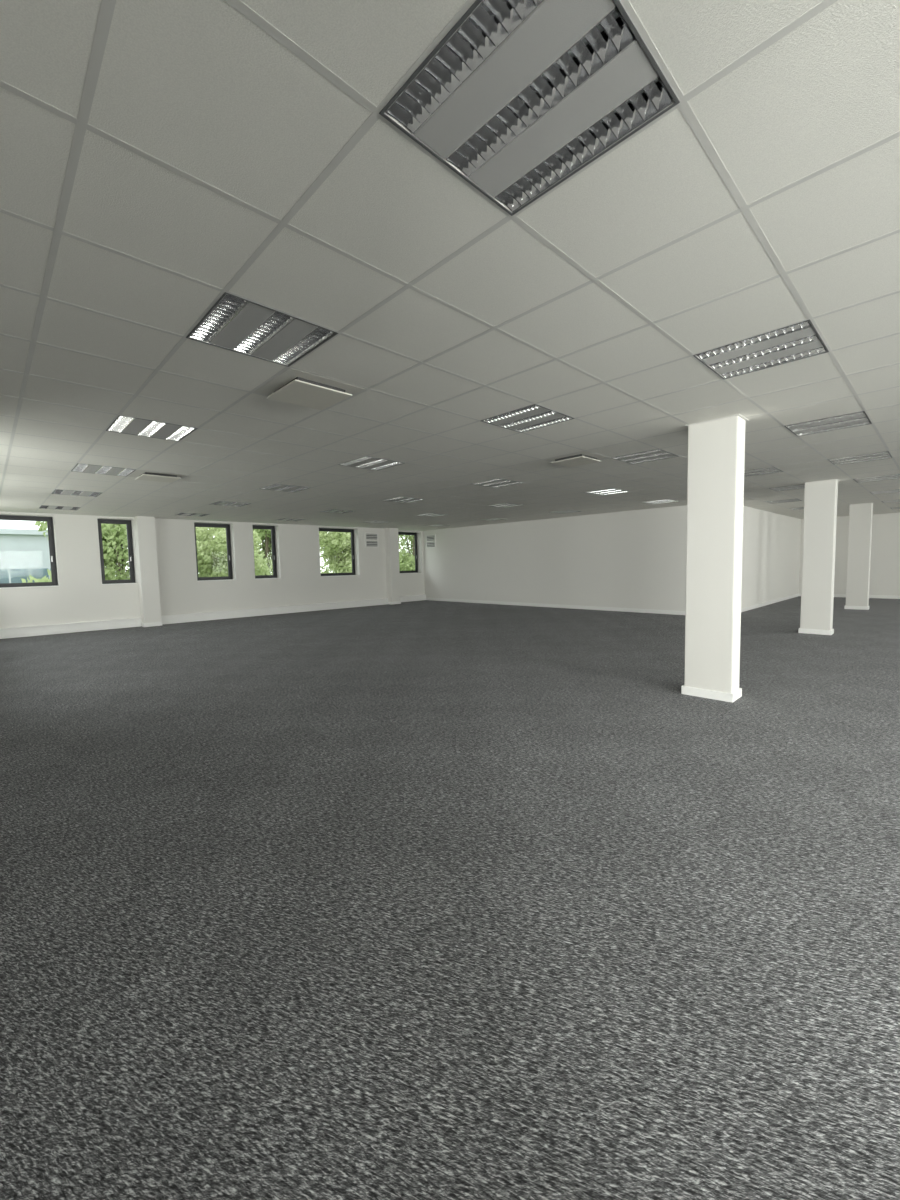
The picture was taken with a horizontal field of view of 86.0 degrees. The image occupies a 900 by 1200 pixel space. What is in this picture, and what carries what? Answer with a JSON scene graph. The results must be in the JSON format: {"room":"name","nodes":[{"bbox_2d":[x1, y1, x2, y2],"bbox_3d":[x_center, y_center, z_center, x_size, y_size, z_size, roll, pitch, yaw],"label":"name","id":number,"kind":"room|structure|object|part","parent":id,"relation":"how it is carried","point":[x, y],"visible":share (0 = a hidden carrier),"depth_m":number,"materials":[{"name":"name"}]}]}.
{"room":"open-plan office","nodes":[
{"label":"open-plan office","id":0,"kind":"room"},
{"bbox_2d":[0,511,424,627],"bbox_3d":[-5.486,-1.071,13.736,13.400,3.006,0.980,-5,6,-44],"label":"wall","id":1,"kind":"structure","parent":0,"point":[164,550],"depth_m":12.26,"materials":[{"name":"paint"}]},
{"bbox_2d":[0,515,59,588],"bbox_3d":[-9.236,-1.012,10.087,1.550,1.529,0.340,-5,6,-44],"label":"window","id":2,"kind":"structure","parent":1,"relation":"attached to","point":[49,520],"depth_m":10.56,"materials":[{"name":"metal"}]},
{"bbox_3d":[-9.196,-0.257,10.118,1.550,0.018,0.270,-5,6,-44],"label":"sill","id":3,"kind":"part","parent":2,"relation":"part of","materials":[{"name":"paint"}]},
{"bbox_2d":[97,519,137,584],"bbox_3d":[-7.874,-1.137,11.402,0.705,1.529,0.340,-5,6,-44],"label":"window","id":4,"kind":"structure","parent":1,"relation":"attached to","point":[131,580],"depth_m":11.52,"materials":[{"name":"metal"}]},
{"bbox_3d":[-7.834,-0.383,11.432,0.705,0.018,0.270,-5,6,-44],"label":"sill","id":5,"kind":"part","parent":4,"relation":"part of","materials":[{"name":"paint"}]},
{"bbox_2d":[0,595,425,638],"bbox_3d":[-5.322,0.331,13.702,12.803,0.208,0.586,-5,6,-44],"label":"baseboard","id":6,"kind":"structure","parent":1,"relation":"attached to","point":[27,631],"depth_m":12.27,"materials":[{"name":"paint"}]},
{"bbox_2d":[194,523,235,580],"bbox_3d":[-6.317,-1.281,12.904,0.980,1.529,0.340,-5,6,-44],"label":"window","id":7,"kind":"structure","parent":1,"relation":"attached to","point":[227,526],"depth_m":13.15,"materials":[{"name":"metal"}]},
{"bbox_3d":[-6.277,-0.526,12.934,0.980,0.018,0.270,-5,6,-44],"label":"sill","id":8,"kind":"part","parent":7,"relation":"part of","materials":[{"name":"paint"}]},
{"bbox_2d":[252,525,278,578],"bbox_3d":[-5.323,-1.373,13.864,0.750,1.529,0.340,-5,6,-44],"label":"window","id":9,"kind":"structure","parent":1,"relation":"attached to","point":[272,528],"depth_m":14.11,"materials":[{"name":"metal"}]},
{"bbox_2d":[319,528,359,576],"bbox_3d":[-3.618,-1.530,15.509,1.420,1.529,0.340,-5,6,-44],"label":"window","id":10,"kind":"structure","parent":1,"relation":"attached to","point":[320,529],"depth_m":15.81,"materials":[{"name":"metal"}]},
{"bbox_3d":[-3.578,-0.775,15.540,1.420,0.018,0.270,-5,6,-44],"label":"sill","id":11,"kind":"part","parent":10,"relation":"part of","materials":[{"name":"paint"}]},
{"bbox_2d":[365,532,378,547],"bbox_3d":[-2.628,-2.013,16.213,0.540,0.500,0.030,-5,6,-44],"label":"wall grille","id":12,"kind":"object","parent":1,"relation":"attached to","point":[371,539],"visible":1,"depth_m":16.21,"materials":[{"name":"metal"}]},
{"bbox_2d":[398,532,417,573],"bbox_3d":[-1.611,-1.745,17.862,1.230,1.529,0.340,-5,6,-44],"label":"window","id":13,"kind":"structure","parent":1,"relation":"attached to","point":[399,533],"depth_m":18.26,"materials":[{"name":"metal"}]},
{"bbox_2d":[0,596,899,1199],"bbox_3d":[3.862,0.645,9.950,21.350,0.250,19.450,-5,6,-44],"label":"floor","id":14,"kind":"structure","parent":0,"point":[423,899],"depth_m":1.85,"materials":[{"name":"carpet"}]},
{"bbox_2d":[681,414,748,702],"bbox_3d":[2.534,-0.367,4.634,0.290,2.607,0.460,-5,6,-44],"label":"column","id":15,"kind":"structure","parent":14,"relation":"on","point":[716,447],"depth_m":4.53,"materials":[{"name":"paint"}]},
{"bbox_3d":[2.561,0.892,4.727,0.286,0.080,0.456,-5,6,-44],"label":"skirting","id":16,"kind":"part","parent":15,"relation":"part of","materials":[{"name":"paint"}]},
{"bbox_2d":[798,479,838,634],"bbox_3d":[6.368,-0.721,8.334,0.290,2.607,0.460,-5,6,-44],"label":"column","id":17,"kind":"structure","parent":14,"relation":"on","point":[820,497],"depth_m":8.24,"materials":[{"name":"paint"}]},
{"bbox_3d":[6.395,0.539,8.427,0.286,0.080,0.456,-5,6,-44],"label":"skirting","id":18,"kind":"part","parent":17,"relation":"part of","materials":[{"name":"paint"}]},
{"bbox_2d":[844,503,873,609],"bbox_3d":[10.202,-1.074,12.034,0.290,2.607,0.460,-5,6,-44],"label":"column","id":19,"kind":"structure","parent":14,"relation":"on","point":[860,515],"depth_m":11.94,"materials":[{"name":"paint"}]},
{"bbox_3d":[10.229,0.185,12.127,0.286,0.080,0.456,-5,6,-44],"label":"skirting","id":20,"kind":"part","parent":19,"relation":"part of","materials":[{"name":"paint"}]},
{"bbox_2d":[0,0,899,530],"bbox_3d":[3.799,-2.377,9.727,21.350,0.600,19.450,-5,6,-44],"label":"ceiling","id":21,"kind":"structure","parent":0,"point":[160,160],"depth_m":2.05,"materials":[{"name":"tile"}]},
{"bbox_2d":[39,505,80,509],"bbox_3d":[-7.711,-1.870,9.528,0.596,0.102,0.596,-5,6,-44],"label":"ceiling light","id":22,"kind":"object","parent":21,"relation":"attached to","point":[41,506],"visible":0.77,"depth_m":9.53,"materials":[{"name":"metal"}]},
{"bbox_2d":[52,489,100,496],"bbox_3d":[-6.042,-1.778,7.807,0.596,0.102,0.596,-5,6,-44],"label":"ceiling light","id":23,"kind":"object","parent":21,"relation":"attached to","point":[56,491],"visible":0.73,"depth_m":7.81,"materials":[{"name":"metal"}]},
{"bbox_3d":[-6.125,-1.723,7.729,0.128,0.004,0.572,-5,6,-44],"label":"panel","id":24,"kind":"part","parent":23,"relation":"part of","materials":[{"name":"white metal"}]},
{"bbox_3d":[-5.956,-1.738,7.891,0.128,0.004,0.572,-5,6,-44],"label":"panel","id":25,"kind":"part","parent":23,"relation":"part of","materials":[{"name":"white metal"}]},
{"bbox_2d":[71,463,135,476],"bbox_3d":[-4.372,-1.685,6.085,0.596,0.102,0.596,-5,6,-44],"label":"ceiling light","id":26,"kind":"object","parent":21,"relation":"attached to","point":[85,468],"visible":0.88,"depth_m":6.08,"materials":[{"name":"metal"}]},
{"bbox_3d":[-4.455,-1.631,6.007,0.128,0.004,0.572,-5,6,-44],"label":"panel","id":27,"kind":"part","parent":26,"relation":"part of","materials":[{"name":"silver metal"}]},
{"bbox_3d":[-4.287,-1.646,6.170,0.128,0.004,0.572,-5,6,-44],"label":"panel","id":28,"kind":"part","parent":26,"relation":"part of","materials":[{"name":"silver metal"}]},
{"bbox_2d":[106,415,197,440],"bbox_3d":[-2.702,-1.593,4.364,0.596,0.102,0.596,-5,6,-44],"label":"ceiling light","id":29,"kind":"object","parent":21,"relation":"attached to","point":[123,424],"visible":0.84,"depth_m":4.36,"materials":[{"name":"metal"}]},
{"bbox_3d":[-2.785,-1.539,4.286,0.128,0.004,0.572,-5,6,-44],"label":"panel","id":30,"kind":"part","parent":29,"relation":"part of","materials":[{"name":"grey metal"}]},
{"bbox_3d":[-2.617,-1.554,4.449,0.128,0.004,0.572,-5,6,-44],"label":"panel","id":31,"kind":"part","parent":29,"relation":"part of","materials":[{"name":"grey metal"}]},
{"bbox_2d":[129,470,186,482],"bbox_3d":[-3.940,-1.655,6.506,0.574,0.046,0.574,-5,6,-44],"label":"ceiling vent","id":32,"kind":"object","parent":21,"relation":"in","point":[140,474],"visible":1,"depth_m":6.42,"materials":[{"name":"white metal"}]},
{"bbox_3d":[-3.939,-1.637,6.507,0.440,0.010,0.440,-5,6,-44],"label":"plate","id":33,"kind":"part","parent":32,"relation":"part of","materials":[{"name":"white metal"}]},
{"bbox_3d":[-3.940,-1.677,6.505,0.574,0.002,0.574,-5,6,-44],"label":"plate","id":34,"kind":"part","parent":32,"relation":"part of","materials":[{"name":"white metal"}]},
{"bbox_2d":[176,513,209,516],"bbox_3d":[-5.988,-2.028,11.191,0.596,0.102,0.596,-5,6,-44],"label":"ceiling light","id":35,"kind":"object","parent":21,"relation":"attached to","point":[180,514],"visible":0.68,"depth_m":11.19,"materials":[{"name":"metal"}]},
{"bbox_2d":[209,501,250,506],"bbox_3d":[-4.318,-1.936,9.470,0.596,0.102,0.596,-5,6,-44],"label":"ceiling light","id":36,"kind":"object","parent":21,"relation":"attached to","point":[224,503],"visible":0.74,"depth_m":9.48,"materials":[{"name":"metal"}]},
{"bbox_2d":[186,292,337,366],"bbox_3d":[-1.032,-1.501,2.642,0.596,0.102,0.596,-5,6,-44],"label":"ceiling light","id":37,"kind":"object","parent":21,"relation":"attached to","point":[233,322],"visible":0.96,"depth_m":2.62,"materials":[{"name":"metal"}]},
{"bbox_3d":[-1.116,-1.447,2.564,0.128,0.004,0.572,-5,6,-44],"label":"panel","id":38,"kind":"part","parent":37,"relation":"part of","materials":[{"name":"white metal"}]},
{"bbox_3d":[-0.947,-1.462,2.727,0.128,0.004,0.572,-5,6,-44],"label":"panel","id":39,"kind":"part","parent":37,"relation":"part of","materials":[{"name":"white metal"}]},
{"bbox_2d":[260,484,309,491],"bbox_3d":[-2.649,-1.844,7.748,0.596,0.102,0.596,-5,6,-44],"label":"ceiling light","id":40,"kind":"object","parent":21,"relation":"attached to","point":[275,487],"visible":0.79,"depth_m":7.75,"materials":[{"name":"metal"}]},
{"bbox_3d":[-2.732,-1.790,7.670,0.128,0.004,0.572,-5,6,-44],"label":"panel","id":41,"kind":"part","parent":40,"relation":"part of","materials":[{"name":"silver metal"}]},
{"bbox_3d":[-2.563,-1.805,7.833,0.128,0.004,0.572,-5,6,-44],"label":"panel","id":42,"kind":"part","parent":40,"relation":"part of","materials":[{"name":"white metal"}]},
{"bbox_2d":[278,518,305,520],"bbox_3d":[-4.265,-2.187,12.854,0.596,0.102,0.596,-5,6,-44],"label":"ceiling light","id":43,"kind":"object","parent":21,"relation":"attached to","point":[283,519],"visible":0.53,"depth_m":12.84,"materials":[{"name":"metal"}]},
{"bbox_2d":[255,368,364,409],"bbox_3d":[-1.018,-1.494,3.494,0.574,0.046,0.574,-5,6,-44],"label":"ceiling vent","id":44,"kind":"object","parent":21,"relation":"in","point":[293,386],"visible":1,"depth_m":3.41,"materials":[{"name":"white metal"}]},
{"bbox_3d":[-1.017,-1.476,3.495,0.440,0.010,0.440,-5,6,-44],"label":"plate","id":45,"kind":"part","parent":44,"relation":"part of","materials":[{"name":"white metal"}]},
{"bbox_3d":[-1.018,-1.516,3.492,0.574,0.002,0.574,-5,6,-44],"label":"plate","id":46,"kind":"part","parent":44,"relation":"part of","materials":[{"name":"white metal"}]},
{"bbox_2d":[321,509,352,512],"bbox_3d":[-2.595,-2.095,11.133,0.596,0.102,0.596,-5,6,-44],"label":"ceiling light","id":47,"kind":"object","parent":21,"relation":"attached to","point":[332,510],"visible":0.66,"depth_m":11.14,"materials":[{"name":"metal"}]},
{"bbox_2d":[338,456,403,469],"bbox_3d":[-0.979,-1.752,6.027,0.596,0.102,0.596,-5,6,-44],"label":"ceiling light","id":48,"kind":"object","parent":21,"relation":"attached to","point":[364,462],"visible":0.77,"depth_m":6.03,"materials":[{"name":"metal"}]},
{"bbox_3d":[-1.062,-1.698,5.949,0.128,0.004,0.572,-5,6,-44],"label":"panel","id":49,"kind":"part","parent":48,"relation":"part of","materials":[{"name":"grey metal"}]},
{"bbox_3d":[-0.893,-1.713,6.112,0.128,0.004,0.572,-5,6,-44],"label":"panel","id":50,"kind":"part","parent":48,"relation":"part of","materials":[{"name":"grey metal"}]},
{"bbox_2d":[363,521,386,522],"bbox_3d":[-2.124,-2.323,14.087,0.596,0.102,0.596,-5,6,-44],"label":"ceiling light","id":51,"kind":"object","parent":21,"relation":"attached to","point":[370,521],"visible":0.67,"depth_m":14.15,"materials":[{"name":"metal"}]},
{"bbox_2d":[381,497,423,502],"bbox_3d":[-0.925,-2.003,9.411,0.596,0.102,0.596,-5,6,-44],"label":"ceiling light","id":52,"kind":"object","parent":21,"relation":"attached to","point":[398,499],"visible":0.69,"depth_m":9.42,"materials":[{"name":"metal"}]},
{"bbox_2d":[418,513,447,516],"bbox_3d":[-0.455,-2.231,12.365,0.596,0.102,0.596,-5,6,-44],"label":"ceiling light","id":53,"kind":"object","parent":21,"relation":"attached to","point":[429,514],"visible":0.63,"depth_m":12.36,"materials":[{"name":"metal"}]},
{"bbox_2d":[482,518,505,520],"bbox_3d":[1.268,-2.390,14.028,0.596,0.102,0.596,-5,6,-44],"label":"ceiling light","id":54,"kind":"object","parent":21,"relation":"attached to","point":[491,519],"visible":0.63,"depth_m":14.05,"materials":[{"name":"metal"}]},
{"bbox_2d":[472,479,522,487],"bbox_3d":[0.744,-1.911,7.690,0.596,0.102,0.596,-5,6,-44],"label":"ceiling light","id":55,"kind":"object","parent":21,"relation":"attached to","point":[494,483],"visible":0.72,"depth_m":7.70,"materials":[{"name":"metal"}]},
{"bbox_3d":[0.661,-1.856,7.612,0.128,0.004,0.572,-5,6,-44],"label":"panel","id":56,"kind":"part","parent":55,"relation":"part of","materials":[{"name":"silver metal"}]},
{"bbox_3d":[0.830,-1.872,7.774,0.128,0.004,0.572,-5,6,-44],"label":"panel","id":57,"kind":"part","parent":55,"relation":"part of","materials":[{"name":"silver metal"}]},
{"bbox_2d":[488,503,520,507],"bbox_3d":[1.215,-2.139,10.644,0.596,0.102,0.596,-5,6,-44],"label":"ceiling light","id":58,"kind":"object","parent":21,"relation":"attached to","point":[503,505],"visible":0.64,"depth_m":10.66,"materials":[{"name":"metal"}]},
{"bbox_2d":[481,404,574,432],"bbox_3d":[0.691,-1.660,4.305,0.596,0.102,0.596,-5,6,-44],"label":"ceiling light","id":59,"kind":"object","parent":21,"relation":"attached to","point":[534,416],"visible":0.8,"depth_m":4.30,"materials":[{"name":"metal"}]},
{"bbox_3d":[0.608,-1.605,4.227,0.128,0.004,0.572,-5,6,-44],"label":"panel","id":60,"kind":"part","parent":59,"relation":"part of","materials":[{"name":"white metal"}]},
{"bbox_3d":[0.776,-1.621,4.390,0.128,0.004,0.572,-5,6,-44],"label":"panel","id":61,"kind":"part","parent":59,"relation":"part of","materials":[{"name":"white metal"}]},
{"bbox_2d":[379,0,679,215],"bbox_3d":[0.220,-1.432,1.351,0.596,0.102,0.596,-5,6,-44],"label":"ceiling light","id":62,"kind":"object","parent":21,"relation":"attached to","point":[518,95],"visible":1,"depth_m":1.32,"materials":[{"name":"metal"}]},
{"bbox_3d":[0.137,-1.378,1.273,0.128,0.004,0.572,-5,6,-44],"label":"panel","id":63,"kind":"part","parent":62,"relation":"part of","materials":[{"name":"white metal"}]},
{"bbox_3d":[0.305,-1.393,1.436,0.128,0.004,0.572,-5,6,-44],"label":"panel","id":64,"kind":"part","parent":62,"relation":"part of","materials":[{"name":"white metal"}]},
{"bbox_2d":[550,510,581,513],"bbox_3d":[2.938,-2.298,12.307,0.596,0.102,0.596,-5,6,-44],"label":"ceiling light","id":65,"kind":"object","parent":21,"relation":"attached to","point":[565,511],"visible":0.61,"depth_m":12.29,"materials":[{"name":"metal"}]},
{"bbox_2d":[543,451,607,466],"bbox_3d":[1.567,-1.732,5.988,0.574,0.046,0.574,-5,6,-44],"label":"ceiling vent","id":66,"kind":"object","parent":21,"relation":"in","point":[580,458],"visible":1,"depth_m":5.90,"materials":[{"name":"white metal"}]},
{"bbox_3d":[1.567,-1.754,5.986,0.574,0.002,0.574,-5,6,-44],"label":"plate","id":67,"kind":"part","parent":66,"relation":"part of","materials":[{"name":"white metal"}]},
{"bbox_3d":[1.568,-1.714,5.989,0.440,0.010,0.440,-5,6,-44],"label":"plate","id":68,"kind":"part","parent":66,"relation":"part of","materials":[{"name":"white metal"}]},
{"bbox_2d":[584,488,628,494],"bbox_3d":[2.885,-2.047,8.922,0.596,0.102,0.596,-5,6,-44],"label":"ceiling light","id":69,"kind":"object","parent":21,"relation":"attached to","point":[607,491],"visible":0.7,"depth_m":8.95,"materials":[{"name":"metal"}]},
{"bbox_2d":[613,449,677,463],"bbox_3d":[2.414,-1.819,5.968,0.596,0.102,0.596,-5,6,-44],"label":"ceiling light","id":70,"kind":"object","parent":21,"relation":"attached to","point":[658,454],"visible":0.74,"depth_m":5.97,"materials":[{"name":"metal"}]},
{"bbox_3d":[2.331,-1.764,5.890,0.128,0.004,0.572,-5,6,-44],"label":"panel","id":71,"kind":"part","parent":70,"relation":"part of","materials":[{"name":"grey metal"}]},
{"bbox_3d":[2.499,-1.780,6.053,0.128,0.004,0.572,-5,6,-44],"label":"panel","id":72,"kind":"part","parent":70,"relation":"part of","materials":[{"name":"grey metal"}]},
{"bbox_2d":[642,499,677,503],"bbox_3d":[4.608,-2.206,10.585,0.596,0.102,0.596,-5,6,-44],"label":"ceiling light","id":73,"kind":"object","parent":21,"relation":"attached to","point":[665,500],"visible":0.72,"depth_m":10.59,"materials":[{"name":"metal"}]},
{"bbox_2d":[693,319,828,378],"bbox_3d":[1.943,-1.591,3.014,0.596,0.102,0.596,-5,6,-44],"label":"ceiling light","id":74,"kind":"object","parent":21,"relation":"attached to","point":[794,342],"visible":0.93,"depth_m":3.00,"materials":[{"name":"metal"}]},
{"bbox_3d":[1.860,-1.536,2.936,0.128,0.004,0.572,-5,6,-44],"label":"panel","id":75,"kind":"part","parent":74,"relation":"part of","materials":[{"name":"white metal"}]},
{"bbox_3d":[2.029,-1.552,3.099,0.128,0.004,0.572,-5,6,-44],"label":"panel","id":76,"kind":"part","parent":74,"relation":"part of","materials":[{"name":"white metal"}]},
{"bbox_2d":[744,467,782,476],"bbox_3d":[4.555,-1.955,7.201,0.596,0.102,0.596,-5,6,-44],"label":"ceiling light","id":77,"kind":"object","parent":21,"relation":"attached to","point":[769,470],"visible":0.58,"depth_m":7.16,"materials":[{"name":"metal"}]},
{"bbox_3d":[4.471,-1.900,7.123,0.128,0.004,0.572,-5,6,-44],"label":"panel","id":78,"kind":"part","parent":77,"relation":"part of","materials":[{"name":"silver metal"}]},
{"bbox_3d":[4.640,-1.916,7.286,0.128,0.004,0.572,-5,6,-44],"label":"panel","id":79,"kind":"part","parent":77,"relation":"part of","materials":[{"name":"silver metal"}]},
{"bbox_2d":[766,499,801,502],"bbox_3d":[7.584,-2.295,10.957,0.596,0.102,0.596,-5,6,-44],"label":"ceiling light","id":80,"kind":"object","parent":21,"relation":"attached to","point":[787,500],"visible":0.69,"depth_m":10.99,"materials":[{"name":"metal"}]},
{"bbox_2d":[769,484,804,490],"bbox_3d":[6.278,-2.114,8.864,0.596,0.102,0.596,-5,6,-44],"label":"ceiling light","id":81,"kind":"object","parent":21,"relation":"attached to","point":[802,486],"visible":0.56,"depth_m":8.90,"materials":[{"name":"metal"}]},
{"bbox_2d":[785,411,871,435],"bbox_3d":[3.666,-1.750,4.677,0.596,0.102,0.596,-5,6,-44],"label":"ceiling light","id":82,"kind":"object","parent":21,"relation":"attached to","point":[861,418],"visible":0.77,"depth_m":4.68,"materials":[{"name":"metal"}]},
{"bbox_3d":[3.583,-1.695,4.599,0.128,0.004,0.572,-5,6,-44],"label":"panel","id":83,"kind":"part","parent":82,"relation":"part of","materials":[{"name":"white metal"}]},
{"bbox_3d":[3.752,-1.711,4.762,0.128,0.004,0.572,-5,6,-44],"label":"panel","id":84,"kind":"part","parent":82,"relation":"part of","materials":[{"name":"grey metal"}]},
{"bbox_2d":[827,451,891,464],"bbox_3d":[5.390,-1.909,6.340,0.596,0.102,0.596,-5,6,-44],"label":"ceiling light","id":85,"kind":"object","parent":21,"relation":"attached to","point":[880,455],"visible":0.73,"depth_m":6.35,"materials":[{"name":"metal"}]},
{"bbox_3d":[5.306,-1.854,6.262,0.128,0.004,0.572,-5,6,-44],"label":"panel","id":86,"kind":"part","parent":85,"relation":"part of","materials":[{"name":"grey metal"}]},
{"bbox_3d":[5.475,-1.870,6.425,0.128,0.004,0.572,-5,6,-44],"label":"panel","id":87,"kind":"part","parent":85,"relation":"part of","materials":[{"name":"grey metal"}]},
{"bbox_2d":[853,474,899,482],"bbox_3d":[7.113,-2.067,8.003,0.596,0.102,0.596,-5,6,-44],"label":"ceiling light","id":88,"kind":"object","parent":21,"relation":"attached to","point":[895,476],"visible":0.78,"depth_m":8.03,"materials":[{"name":"metal"}]},
{"bbox_3d":[7.198,-2.028,8.088,0.128,0.004,0.572,-5,6,-44],"label":"panel","id":89,"kind":"part","parent":88,"relation":"part of","materials":[{"name":"silver metal"}]},
{"bbox_3d":[7.029,-2.013,7.925,0.128,0.004,0.572,-5,6,-44],"label":"panel","id":90,"kind":"part","parent":88,"relation":"part of","materials":[{"name":"silver metal"}]},
{"bbox_2d":[870,489,899,493],"bbox_3d":[8.836,-2.226,9.666,0.596,0.102,0.596,-5,6,-44],"label":"ceiling light","id":91,"kind":"object","parent":21,"relation":"attached to","point":[895,490],"visible":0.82,"depth_m":9.71,"materials":[{"name":"metal"}]},
{"bbox_2d":[882,499,899,502],"bbox_3d":[10.559,-2.385,11.329,0.596,0.102,0.596,-5,6,-44],"label":"ceiling light","id":92,"kind":"object","parent":21,"relation":"attached to","point":[887,501],"visible":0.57,"depth_m":11.49,"materials":[{"name":"metal"}]},
{"bbox_2d":[423,505,686,610],"bbox_3d":[2.581,-1.317,14.771,0.250,3.006,10.600,-5,6,-44],"label":"wall","id":93,"kind":"structure","parent":0,"point":[636,559],"depth_m":13.72,"materials":[{"name":"paint"}]},
{"bbox_2d":[426,534,435,547],"bbox_3d":[-0.714,-2.178,17.901,0.030,0.500,0.540,-5,6,-44],"label":"air vent","id":94,"kind":"object","parent":93,"relation":"in","point":[430,539],"visible":1,"depth_m":17.88,"materials":[{"name":"metal"}]},
{"bbox_2d":[426,598,684,614],"bbox_3d":[2.619,0.149,14.677,0.020,0.095,10.300,-5,6,-44],"label":"baseboard","id":95,"kind":"structure","parent":93,"relation":"attached to","point":[433,599],"depth_m":13.80,"materials":[{"name":"paint"}]},
{"bbox_2d":[741,506,800,607],"bbox_3d":[9.143,-1.391,13.918,8.000,3.006,0.250,-5,6,-44],"label":"wall","id":96,"kind":"structure","parent":0,"point":[771,541],"depth_m":13.59,"materials":[{"name":"paint"}]},
{"bbox_2d":[741,593,798,611],"bbox_3d":[9.070,0.083,13.737,7.950,0.095,0.020,-5,6,-44],"label":"baseboard","id":97,"kind":"structure","parent":96,"relation":"attached to","point":[794,595],"depth_m":13.65,"materials":[{"name":"paint"}]},
{"bbox_2d":[799,513,899,595],"bbox_3d":[15.073,-1.471,13.322,0.300,3.006,8.850,-5,6,-44],"label":"wall","id":98,"kind":"structure","parent":0,"point":[885,538],"depth_m":14.96,"materials":[{"name":"paint"}]},
{"bbox_2d":[799,593,899,598],"bbox_3d":[14.884,-0.015,13.425,0.020,0.095,8.550,-5,6,-44],"label":"baseboard","id":99,"kind":"structure","parent":98,"relation":"attached to","point":[835,595],"depth_m":15.01,"materials":[{"name":"paint"}]},
{"label":"outside","id":100,"kind":"structure","parent":0,"visible":0},
{"label":"ground","id":101,"kind":"structure","parent":100,"visible":0},
{"bbox_2d":[0,529,50,582],"bbox_3d":[-32.692,-0.214,28.227,16.800,7.500,10.600,-5,6,-44],"label":"office building","id":102,"kind":"structure","parent":101,"relation":"on","point":[23,552],"depth_m":28.39,"materials":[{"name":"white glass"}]},
{"bbox_2d":[21,569,51,582],"bbox_3d":[-14.226,1.272,12.346,8.501,4.576,2.249,-5,6,-44],"label":"hedge","id":103,"kind":"object","parent":101,"relation":"on","point":[44,579],"visible":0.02,"depth_m":14.18,"materials":[{"name":"green plant"}]},
{"bbox_2d":[35,521,129,579],"bbox_3d":[-13.722,-0.361,20.530,5.072,8.148,4.961,-2,4,-4],"label":"tree","id":104,"kind":"object","parent":101,"relation":"on","point":[114,536],"visible":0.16,"depth_m":19.25,"materials":[{"name":"green plant"}]},
{"bbox_2d":[196,527,272,576],"bbox_3d":[-13.924,-1.009,29.037,6.118,8.196,5.309,-2,4,-14],"label":"tree","id":105,"kind":"object","parent":101,"relation":"on","point":[211,552],"visible":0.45,"depth_m":27.58,"materials":[{"name":"green plant"}]},
{"bbox_2d":[253,529,272,574],"bbox_3d":[-15.627,-3.951,41.271,8.323,12.334,7.530,-5,6,-44],"label":"tree","id":106,"kind":"object","parent":101,"relation":"on","point":[264,534],"visible":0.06,"depth_m":40.91,"materials":[{"name":"green plant"}]},
{"bbox_2d":[319,531,351,572],"bbox_3d":[-5.694,-1.192,28.203,5.114,8.340,4.898,-5,6,-44],"label":"tree","id":107,"kind":"object","parent":101,"relation":"on","point":[336,546],"visible":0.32,"depth_m":26.89,"materials":[{"name":"green plant"}]},
{"bbox_2d":[399,535,414,570],"bbox_3d":[-3.225,-2.477,37.922,5.972,9.369,5.712,-1,4,-2],"label":"tree","id":108,"kind":"object","parent":101,"relation":"on","point":[406,559],"visible":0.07,"depth_m":36.78,"materials":[{"name":"green plant"}]}
]}

